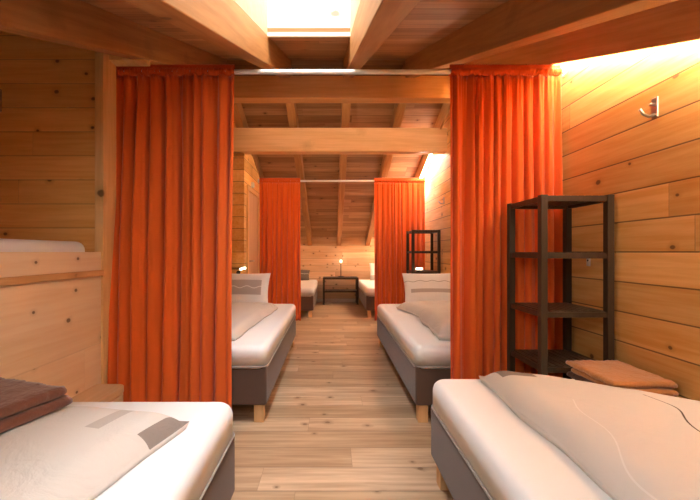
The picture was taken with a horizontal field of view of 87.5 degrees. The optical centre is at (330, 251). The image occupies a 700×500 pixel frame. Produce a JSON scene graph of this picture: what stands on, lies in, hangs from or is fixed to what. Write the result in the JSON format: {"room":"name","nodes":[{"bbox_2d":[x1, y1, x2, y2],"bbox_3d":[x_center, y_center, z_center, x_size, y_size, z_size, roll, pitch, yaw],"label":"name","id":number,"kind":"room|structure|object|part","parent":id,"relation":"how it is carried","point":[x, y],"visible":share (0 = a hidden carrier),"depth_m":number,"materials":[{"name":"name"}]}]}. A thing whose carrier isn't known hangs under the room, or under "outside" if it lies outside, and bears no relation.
{"room":"hostel dormitory","nodes":[
{"label":"hostel dormitory","id":0,"kind":"room"},
{"bbox_2d":[0,31,94,251],"bbox_3d":[-1.660,-0.122,2.165,0.680,2.484,0.110,0,0,0],"label":"wall","id":1,"kind":"structure","parent":0,"point":[47,116],"depth_m":2.11,"materials":[{"name":"brown wood"}]},
{"bbox_2d":[0,252,100,397],"bbox_3d":[-1.340,0.560,0.605,0.040,1.120,3.010,0,0,0],"label":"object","id":2,"kind":"structure","parent":0,"point":[50,331],"depth_m":1.73,"materials":[{"name":"brown wood"}]},
{"bbox_2d":[0,270,103,285],"bbox_3d":[-1.310,0.118,0.597,0.021,0.033,2.993,0,0,0],"label":"rail","id":3,"kind":"object","parent":2,"relation":"attached to","point":[4,281],"visible":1,"depth_m":1.67,"materials":[{"name":"brown wood"}]},
{"bbox_2d":[232,122,259,273],"bbox_3d":[-1.310,-0.306,6.410,0.420,2.852,3.580,0,0,0],"label":"wall","id":4,"kind":"structure","parent":0,"point":[245,172],"depth_m":4.62,"materials":[{"name":"brown wood"}]},
{"bbox_2d":[246,185,259,273],"bbox_3d":[-1.083,0.125,5.130,0.093,1.990,0.780,0,0,0],"label":"door","id":5,"kind":"structure","parent":4,"relation":"in","point":[252,197],"depth_m":5.08,"materials":[{"name":"brown wood"}]},
{"bbox_2d":[258,179,427,182],"bbox_3d":[0.175,-1.070,5.500,2.550,0.061,0.061,0,0,0],"label":"curtain rod","id":6,"kind":"object","parent":4,"relation":"attached to","point":[426,180],"visible":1,"depth_m":5.49,"materials":[{"name":"silver metal"}]},
{"bbox_2d":[259,178,300,320],"bbox_3d":[-0.767,-0.043,5.492,0.632,2.151,0.113,0,0,0],"label":"curtain","id":7,"kind":"object","parent":6,"relation":"hanging from","point":[280,253],"visible":0.9,"depth_m":5.49,"materials":[{"name":"orange fabric"}]},
{"bbox_2d":[374,178,424,320],"bbox_3d":[1.033,-0.044,5.500,0.769,2.150,0.117,0,0,0],"label":"curtain","id":8,"kind":"object","parent":6,"relation":"hanging from","point":[399,203],"visible":0.78,"depth_m":5.49,"materials":[{"name":"orange fabric"}]},
{"bbox_2d":[81,0,508,59],"bbox_3d":[-0.295,-1.030,1.369,3.710,2.130,5.108,0,0,0],"label":"ceiling","id":9,"kind":"structure","parent":0,"point":[430,21],"depth_m":2.32,"materials":[{"name":"brown wood"}]},
{"bbox_2d":[0,0,227,76],"bbox_3d":[-1.135,-0.969,1.512,0.098,2.082,4.754,0,0,0],"label":"roof beam","id":10,"kind":"structure","parent":9,"relation":"attached to","point":[74,23],"depth_m":1.66,"materials":[{"name":"brown wood"}]},
{"bbox_2d":[107,64,235,408],"bbox_3d":[-0.964,-0.047,2.253,0.734,2.236,0.208,0,0,-11],"label":"curtain","id":11,"kind":"object","parent":10,"relation":"hanging from","point":[170,327],"visible":0.9,"depth_m":2.23,"materials":[{"name":"orange fabric"}]},
{"bbox_2d":[124,0,290,77],"bbox_3d":[-0.472,-0.969,1.512,0.098,2.082,4.754,0,0,0],"label":"roof beam","id":12,"kind":"structure","parent":9,"relation":"attached to","point":[223,24],"depth_m":1.48,"materials":[{"name":"brown wood"}]},
{"bbox_2d":[233,0,360,37],"bbox_3d":[-0.147,-1.679,1.615,0.587,1.822,1.666,0,0,0],"label":"window","id":13,"kind":"structure","parent":9,"relation":"attached to","point":[265,14],"depth_m":2.43,"materials":[{"name":"white glass"}]},
{"bbox_2d":[343,0,420,77],"bbox_3d":[0.177,-0.969,1.512,0.098,2.082,4.754,0,0,0],"label":"roof beam","id":14,"kind":"structure","parent":9,"relation":"attached to","point":[375,20],"depth_m":1.36,"materials":[{"name":"brown wood"}]},
{"bbox_2d":[404,0,677,77],"bbox_3d":[0.820,-0.969,1.512,0.098,2.082,4.754,0,0,0],"label":"roof beam","id":15,"kind":"structure","parent":9,"relation":"attached to","point":[512,24],"depth_m":1.52,"materials":[{"name":"brown wood"}]},
{"bbox_2d":[463,0,699,64],"bbox_3d":[1.367,-0.933,1.448,0.023,2.117,4.801,0,0,0],"label":"ceiling beam","id":16,"kind":"structure","parent":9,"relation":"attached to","point":[675,22],"depth_m":1.71,"materials":[{"name":"brown wood"}]},
{"bbox_2d":[300,237,373,298],"bbox_3d":[-0.275,0.345,8.250,3.650,1.550,0.100,0,0,0],"label":"wall","id":17,"kind":"structure","parent":0,"point":[323,258],"depth_m":8.20,"materials":[{"name":"brown wood"}]},
{"bbox_2d":[317,299,355,301],"bbox_3d":[0.175,1.085,8.193,2.550,0.070,0.015,0,0,0],"label":"baseboard","id":18,"kind":"structure","parent":17,"relation":"attached to","point":[318,300],"depth_m":8.19,"materials":[{"name":"brown wood"}]},
{"bbox_2d":[227,60,449,236],"bbox_3d":[-0.295,-1.171,6.098,3.710,1.834,4.607,0,0,0],"label":"ceiling","id":19,"kind":"structure","parent":0,"point":[322,197],"depth_m":5.45,"materials":[{"name":"brown wood"}]},
{"bbox_2d":[228,63,263,177],"bbox_3d":[-1.135,-1.075,6.037,0.098,1.866,4.431,0,0,0],"label":"roof beam","id":20,"kind":"structure","parent":19,"relation":"attached to","point":[240,120],"depth_m":4.53,"materials":[{"name":"brown wood"}]},
{"bbox_2d":[286,66,311,245],"bbox_3d":[-0.472,-1.075,6.037,0.098,1.866,4.431,0,0,0],"label":"roof beam","id":21,"kind":"structure","parent":19,"relation":"attached to","point":[291,108],"depth_m":5.59,"materials":[{"name":"brown wood"}]},
{"bbox_2d":[337,103,350,245],"bbox_3d":[0.177,-1.075,6.037,0.098,1.866,4.431,0,0,0],"label":"roof beam","id":22,"kind":"structure","parent":19,"relation":"attached to","point":[345,108],"depth_m":5.59,"materials":[{"name":"brown wood"}]},
{"bbox_2d":[365,64,406,245],"bbox_3d":[0.820,-1.075,6.037,0.098,1.866,4.431,0,0,0],"label":"roof beam","id":23,"kind":"structure","parent":19,"relation":"attached to","point":[399,108],"depth_m":5.26,"materials":[{"name":"brown wood"}]},
{"bbox_2d":[414,103,449,177],"bbox_3d":[1.367,-1.052,6.057,0.023,1.881,4.412,0,0,0],"label":"roof beam","id":24,"kind":"structure","parent":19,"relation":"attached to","point":[445,108],"depth_m":4.60,"materials":[{"name":"brown wood"}]},
{"bbox_2d":[420,154,432,177],"bbox_3d":[1.375,-0.789,6.426,0.035,1.319,3.355,0,0,0],"label":"led strip","id":25,"kind":"object","parent":24,"relation":"attached to","point":[430,155],"visible":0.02,"depth_m":5.25,"materials":[{"name":"white plastic"}]},
{"bbox_2d":[231,302,453,499],"bbox_3d":[-0.300,1.150,3.650,3.700,0.060,9.300,0,0,0],"label":"floor","id":26,"kind":"structure","parent":0,"point":[340,422],"depth_m":2.32,"materials":[{"name":"brown wood"}]},
{"bbox_2d":[72,384,123,401],"bbox_3d":[-1.230,0.930,1.857,0.176,0.380,0.385,0,0,0],"label":"box","id":27,"kind":"object","parent":26,"relation":"on","point":[98,392],"visible":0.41,"depth_m":1.92,"materials":[{"name":"brown wood"}]},
{"bbox_3d":[-1.149,0.858,1.857,0.010,0.145,0.285,0,0,0],"label":"drawer","id":28,"kind":"part","parent":27,"relation":"part of","materials":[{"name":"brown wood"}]},
{"bbox_2d":[95,52,149,383],"bbox_3d":[-1.228,-0.035,2.160,0.257,2.310,0.130,0,0,0],"label":"post","id":29,"kind":"object","parent":26,"relation":"on","point":[105,64],"visible":0.48,"depth_m":2.12,"materials":[{"name":"brown wood"}]},
{"bbox_2d":[65,402,234,499],"bbox_3d":[-0.853,0.868,0.530,0.922,0.505,2.017,0,0,0],"label":"bed","id":30,"kind":"object","parent":26,"relation":"on","point":[198,463],"visible":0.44,"depth_m":1.19,"materials":[{"name":"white fabric"}]},
{"bbox_2d":[0,406,188,499],"bbox_3d":[-0.895,0.564,0.543,0.798,0.102,1.593,0,0,0],"label":"duvet","id":31,"kind":"object","parent":30,"relation":"on","point":[68,452],"visible":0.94,"depth_m":1.00,"materials":[{"name":"beige fabric"}]},
{"bbox_2d":[0,377,72,433],"bbox_3d":[-1.085,0.478,1.127,0.375,0.073,0.323,0,0,17],"label":"towel","id":32,"kind":"object","parent":31,"relation":"on","point":[22,402],"visible":1,"depth_m":1.14,"materials":[{"name":"brown fabric"}]},
{"bbox_2d":[232,304,295,421],"bbox_3d":[-0.863,0.868,3.375,0.902,0.505,2.017,0,0,0],"label":"bed","id":33,"kind":"object","parent":26,"relation":"on","point":[259,356],"visible":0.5,"depth_m":2.43,"materials":[{"name":"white fabric"}]},
{"bbox_2d":[232,273,270,302],"bbox_3d":[-1.005,0.430,4.190,0.600,0.365,0.222,0,0,0],"label":"pillow","id":34,"kind":"object","parent":33,"relation":"on","point":[245,287],"visible":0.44,"depth_m":4.13,"materials":[{"name":"white fabric"}]},
{"bbox_2d":[232,302,277,340],"bbox_3d":[-0.934,0.565,3.216,0.731,0.101,1.441,0,0,0],"label":"duvet","id":35,"kind":"object","parent":33,"relation":"on","point":[245,315],"visible":0.42,"depth_m":3.16,"materials":[{"name":"fabric"}]},
{"bbox_3d":[-0.475,1.060,2.430,0.064,0.120,0.064,0,0,0],"label":"leg","id":36,"kind":"part","parent":33,"relation":"part of","materials":[{"name":"brown wood"}]},
{"bbox_3d":[-0.863,0.686,3.375,0.893,0.143,2.008,0,0,0],"label":"mattress","id":37,"kind":"part","parent":33,"relation":"part of","materials":[{"name":"white fabric"}]},
{"bbox_2d":[301,280,317,316],"bbox_3d":[-0.695,0.868,7.195,0.807,0.505,1.967,0,0,0],"label":"bed","id":38,"kind":"object","parent":26,"relation":"on","point":[309,288],"visible":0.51,"depth_m":6.23,"materials":[{"name":"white fabric"}]},
{"bbox_2d":[301,270,309,279],"bbox_3d":[-0.760,0.500,7.900,0.603,0.221,0.240,0,0,1],"label":"pillow","id":39,"kind":"object","parent":38,"relation":"on","point":[304,273],"visible":0.39,"depth_m":7.84,"materials":[{"name":"grey fabric"}]},
{"bbox_3d":[-0.695,0.686,7.195,0.798,0.143,1.958,0,0,0],"label":"mattress","id":40,"kind":"part","parent":38,"relation":"part of","materials":[{"name":"white fabric"}]},
{"bbox_2d":[323,276,358,304],"bbox_3d":[0.205,0.831,7.930,0.760,0.579,0.360,0,0,0],"label":"side table","id":41,"kind":"object","parent":26,"relation":"on","point":[356,290],"visible":0.98,"depth_m":7.76,"materials":[{"name":"black wood"}]},
{"bbox_3d":[-0.155,0.833,7.770,0.040,0.575,0.040,0,0,0],"label":"leg","id":42,"kind":"part","parent":41,"relation":"part of","materials":[{"name":"black wood"}]},
{"bbox_2d":[325,289,356,291],"bbox_3d":[0.205,0.843,7.930,0.744,0.034,0.344,0,0,0],"label":"shelf","id":43,"kind":"object","parent":41,"relation":"attached to","point":[326,290],"depth_m":7.83,"materials":[{"name":"black wood"}]},
{"bbox_3d":[0.565,0.833,7.770,0.040,0.575,0.040,0,0,0],"label":"leg","id":44,"kind":"part","parent":41,"relation":"part of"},
{"bbox_2d":[359,280,374,316],"bbox_3d":[1.015,0.868,7.195,0.847,0.505,1.967,0,0,0],"label":"bed","id":45,"kind":"object","parent":26,"relation":"on","point":[366,287],"visible":0.39,"depth_m":6.32,"materials":[{"name":"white fabric"}]},
{"bbox_3d":[1.015,0.686,7.195,0.838,0.143,1.958,0,0,0],"label":"mattress","id":46,"kind":"part","parent":45,"relation":"part of","materials":[{"name":"white fabric"}]},
{"bbox_2d":[369,263,374,279],"bbox_3d":[1.120,0.425,7.950,0.560,0.365,0.203,0,0,0],"label":"pillow","id":47,"kind":"object","parent":45,"relation":"on","point":[372,265],"visible":0.27,"depth_m":7.91,"materials":[{"name":"white fabric"}]},
{"bbox_2d":[377,304,450,422],"bbox_3d":[0.990,0.868,3.370,0.897,0.505,2.017,0,0,0],"label":"bed","id":48,"kind":"object","parent":26,"relation":"on","point":[419,357],"visible":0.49,"depth_m":2.54,"materials":[{"name":"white fabric"}]},
{"bbox_3d":[0.990,0.686,3.370,0.888,0.143,2.008,0,0,0],"label":"mattress","id":49,"kind":"part","parent":48,"relation":"part of","materials":[{"name":"white fabric"}]},
{"bbox_3d":[0.605,1.060,2.425,0.064,0.120,0.064,0,0,0],"label":"leg","id":50,"kind":"part","parent":48,"relation":"part of","materials":[{"name":"brown wood"}]},
{"bbox_2d":[397,301,449,317],"bbox_3d":[1.064,0.556,3.645,0.725,0.118,0.591,0,0,0],"label":"pillow","id":51,"kind":"object","parent":48,"relation":"on","point":[414,308],"visible":0.4,"depth_m":3.61,"materials":[{"name":"fabric"}]},
{"bbox_2d":[402,273,449,301],"bbox_3d":[1.130,0.430,4.190,0.600,0.365,0.216,0,0,0],"label":"pillow","id":52,"kind":"object","parent":48,"relation":"on","point":[418,287],"visible":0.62,"depth_m":4.14,"materials":[{"name":"white fabric"}]},
{"bbox_2d":[419,305,449,340],"bbox_3d":[1.088,0.537,2.932,0.692,0.157,0.919,0,0,0],"label":"duvet","id":53,"kind":"object","parent":48,"relation":"on","point":[437,319],"visible":0.32,"depth_m":2.75,"materials":[{"name":"white fabric"}]},
{"bbox_2d":[406,230,440,273],"bbox_3d":[1.240,0.415,4.930,0.370,1.410,0.370,0,0,0],"label":"shelf unit","id":54,"kind":"object","parent":26,"relation":"on","point":[413,232],"visible":0.54,"depth_m":4.75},
{"bbox_3d":[1.072,0.415,5.098,0.034,1.410,0.034,0,0,0],"label":"post","id":55,"kind":"part","parent":54,"relation":"part of","materials":[{"name":"black wood"}]},
{"bbox_3d":[1.072,0.415,4.762,0.034,1.410,0.034,0,0,0],"label":"post","id":56,"kind":"part","parent":54,"relation":"part of","materials":[{"name":"black wood"}]},
{"bbox_3d":[1.240,0.267,4.930,0.354,0.032,0.354,0,0,0],"label":"shelf","id":57,"kind":"part","parent":54,"relation":"part of","materials":[{"name":"black wood"}]},
{"bbox_3d":[1.240,0.002,4.930,0.354,0.032,0.354,0,0,0],"label":"shelf","id":58,"kind":"part","parent":54,"relation":"part of","materials":[{"name":"black metal"}]},
{"bbox_3d":[1.240,-0.273,4.930,0.354,0.032,0.354,0,0,0],"label":"shelf","id":59,"kind":"part","parent":54,"relation":"part of","materials":[{"name":"black wood"}]},
{"bbox_3d":[1.408,0.415,5.098,0.034,1.410,0.034,0,0,0],"label":"post","id":60,"kind":"part","parent":54,"relation":"part of","materials":[{"name":"black wood"}]},
{"bbox_3d":[1.408,0.415,4.762,0.034,1.410,0.034,0,0,0],"label":"post","id":61,"kind":"part","parent":54,"relation":"part of","materials":[{"name":"black wood"}]},
{"bbox_2d":[431,379,612,499],"bbox_3d":[0.940,0.868,0.800,0.917,0.505,2.017,0,0,0],"label":"bed","id":62,"kind":"object","parent":26,"relation":"on","point":[481,450],"visible":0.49,"depth_m":1.24,"materials":[{"name":"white fabric"}]},
{"bbox_3d":[0.545,1.060,1.745,0.064,0.120,0.064,0,0,0],"label":"leg","id":63,"kind":"part","parent":62,"relation":"part of","materials":[{"name":"brown wood"}]},
{"bbox_2d":[479,371,699,499],"bbox_3d":[1.046,0.556,0.778,0.749,0.118,1.931,0,0,0],"label":"duvet","id":64,"kind":"object","parent":62,"relation":"on","point":[632,444],"visible":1,"depth_m":1.08,"materials":[{"name":"fabric"}]},
{"bbox_2d":[565,360,678,396],"bbox_3d":[1.285,0.569,1.636,0.266,0.083,0.331,0,0,0],"label":"towel","id":65,"kind":"object","parent":62,"relation":"on","point":[615,373],"visible":0.75,"depth_m":1.58,"materials":[{"name":"orange fabric"}]},
{"bbox_2d":[507,195,613,378],"bbox_3d":[1.245,0.415,2.020,0.370,1.410,0.360,0,0,0],"label":"shelf unit","id":66,"kind":"object","parent":26,"relation":"on","point":[545,360],"visible":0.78,"depth_m":1.87,"materials":[{"name":"black wood"}]},
{"bbox_3d":[1.077,0.415,2.183,0.034,1.410,0.034,0,0,0],"label":"post","id":67,"kind":"part","parent":66,"relation":"part of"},
{"bbox_3d":[1.077,0.415,1.857,0.034,1.410,0.034,0,0,0],"label":"post","id":68,"kind":"part","parent":66,"relation":"part of","materials":[{"name":"black wood"}]},
{"bbox_3d":[1.245,0.597,2.020,0.354,0.032,0.344,0,0,0],"label":"shelf","id":69,"kind":"part","parent":66,"relation":"part of","materials":[{"name":"black wood"}]},
{"bbox_3d":[1.245,0.317,2.020,0.354,0.032,0.344,0,0,0],"label":"shelf","id":70,"kind":"part","parent":66,"relation":"part of","materials":[{"name":"black wood"}]},
{"bbox_3d":[1.245,0.017,2.020,0.354,0.032,0.344,0,0,0],"label":"shelf","id":71,"kind":"part","parent":66,"relation":"part of","materials":[{"name":"black wood"}]},
{"bbox_3d":[1.245,-0.273,2.020,0.354,0.032,0.344,0,0,0],"label":"shelf","id":72,"kind":"part","parent":66,"relation":"part of","materials":[{"name":"black wood"}]},
{"bbox_3d":[1.413,0.415,2.183,0.034,1.410,0.034,0,0,0],"label":"post","id":73,"kind":"part","parent":66,"relation":"part of","materials":[{"name":"black wood"}]},
{"bbox_3d":[1.413,0.415,1.857,0.034,1.410,0.034,0,0,0],"label":"post","id":74,"kind":"part","parent":66,"relation":"part of","materials":[{"name":"black wood"}]},
{"bbox_2d":[423,40,699,400],"bbox_3d":[1.500,-0.456,3.650,0.100,3.152,9.100,0,0,0],"label":"wall","id":75,"kind":"structure","parent":0,"point":[650,167],"depth_m":1.72,"materials":[{"name":"brown wood"}]},
{"bbox_2d":[230,76,449,102],"bbox_3d":[0.015,-1.712,3.850,2.870,0.233,0.140,0,0,0],"label":"ceiling beam","id":76,"kind":"structure","parent":75,"relation":"attached to","point":[247,89],"depth_m":3.78,"materials":[{"name":"brown wood"}]},
{"bbox_2d":[233,128,446,153],"bbox_3d":[0.015,-1.401,4.620,2.870,0.298,0.140,0,0,0],"label":"ceiling beam","id":77,"kind":"structure","parent":75,"relation":"attached to","point":[246,140],"depth_m":4.55,"materials":[{"name":"brown wood"}]},
{"bbox_2d":[586,259,590,265],"bbox_3d":[1.446,0.055,2.050,0.008,0.048,0.028,0,0,0],"label":"wall plate","id":78,"kind":"object","parent":75,"relation":"attached to","point":[588,261],"visible":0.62,"depth_m":2.04,"materials":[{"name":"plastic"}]},
{"bbox_2d":[638,96,658,118],"bbox_3d":[1.412,-0.644,1.630,0.077,0.091,0.032,0,0,0],"label":"coat hook","id":79,"kind":"object","parent":75,"relation":"attached to","point":[654,104],"visible":1,"depth_m":1.62,"materials":[{"name":"metal"}]},
{"bbox_3d":[1.447,-0.645,1.630,0.006,0.090,0.032,0,0,0],"label":"plate","id":80,"kind":"part","parent":79,"relation":"part of","materials":[{"name":"metal"}]},
{"bbox_3d":[-1.470,-0.456,3.420,0.100,3.152,2.400,0,0,0],"label":"wall","id":81,"kind":"structure","parent":0,"visible":0},
{"bbox_2d":[141,66,567,76],"bbox_3d":[0.015,-1.116,2.262,2.870,0.061,0.061,0,0,0],"label":"curtain rod","id":82,"kind":"object","parent":81,"relation":"attached to","point":[564,69],"visible":0.42,"depth_m":2.25,"materials":[{"name":"silver metal"}]},
{"bbox_2d":[448,64,562,378],"bbox_3d":[1.077,-0.047,2.269,0.695,2.235,0.116,0,0,0],"label":"curtain","id":83,"kind":"object","parent":82,"relation":"hanging from","point":[506,119],"visible":0.71,"depth_m":2.25,"materials":[{"name":"orange fabric"}]},
{"bbox_3d":[-1.680,0.158,0.605,0.640,0.044,3.010,0,0,0],"label":"niche","id":84,"kind":"object","parent":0,"visible":0},
{"bbox_2d":[0,239,84,251],"bbox_3d":[-1.680,0.038,1.110,0.610,0.193,1.920,0,0,0],"label":"mattress","id":85,"kind":"object","parent":84,"relation":"on","point":[6,245],"visible":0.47,"depth_m":1.73,"materials":[{"name":"white fabric"}]},
{"bbox_3d":[-2.050,-0.122,0.660,0.100,2.484,3.120,0,0,0],"label":"wall","id":86,"kind":"structure","parent":0,"visible":0},
{"bbox_2d":[0,89,1,111],"bbox_3d":[-1.950,-0.875,1.855,0.100,0.130,0.510,0,0,0],"label":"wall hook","id":87,"kind":"structure","parent":86,"relation":"attached to","point":[0,89],"depth_m":2.10,"materials":[{"name":"silver wood"}]}
]}

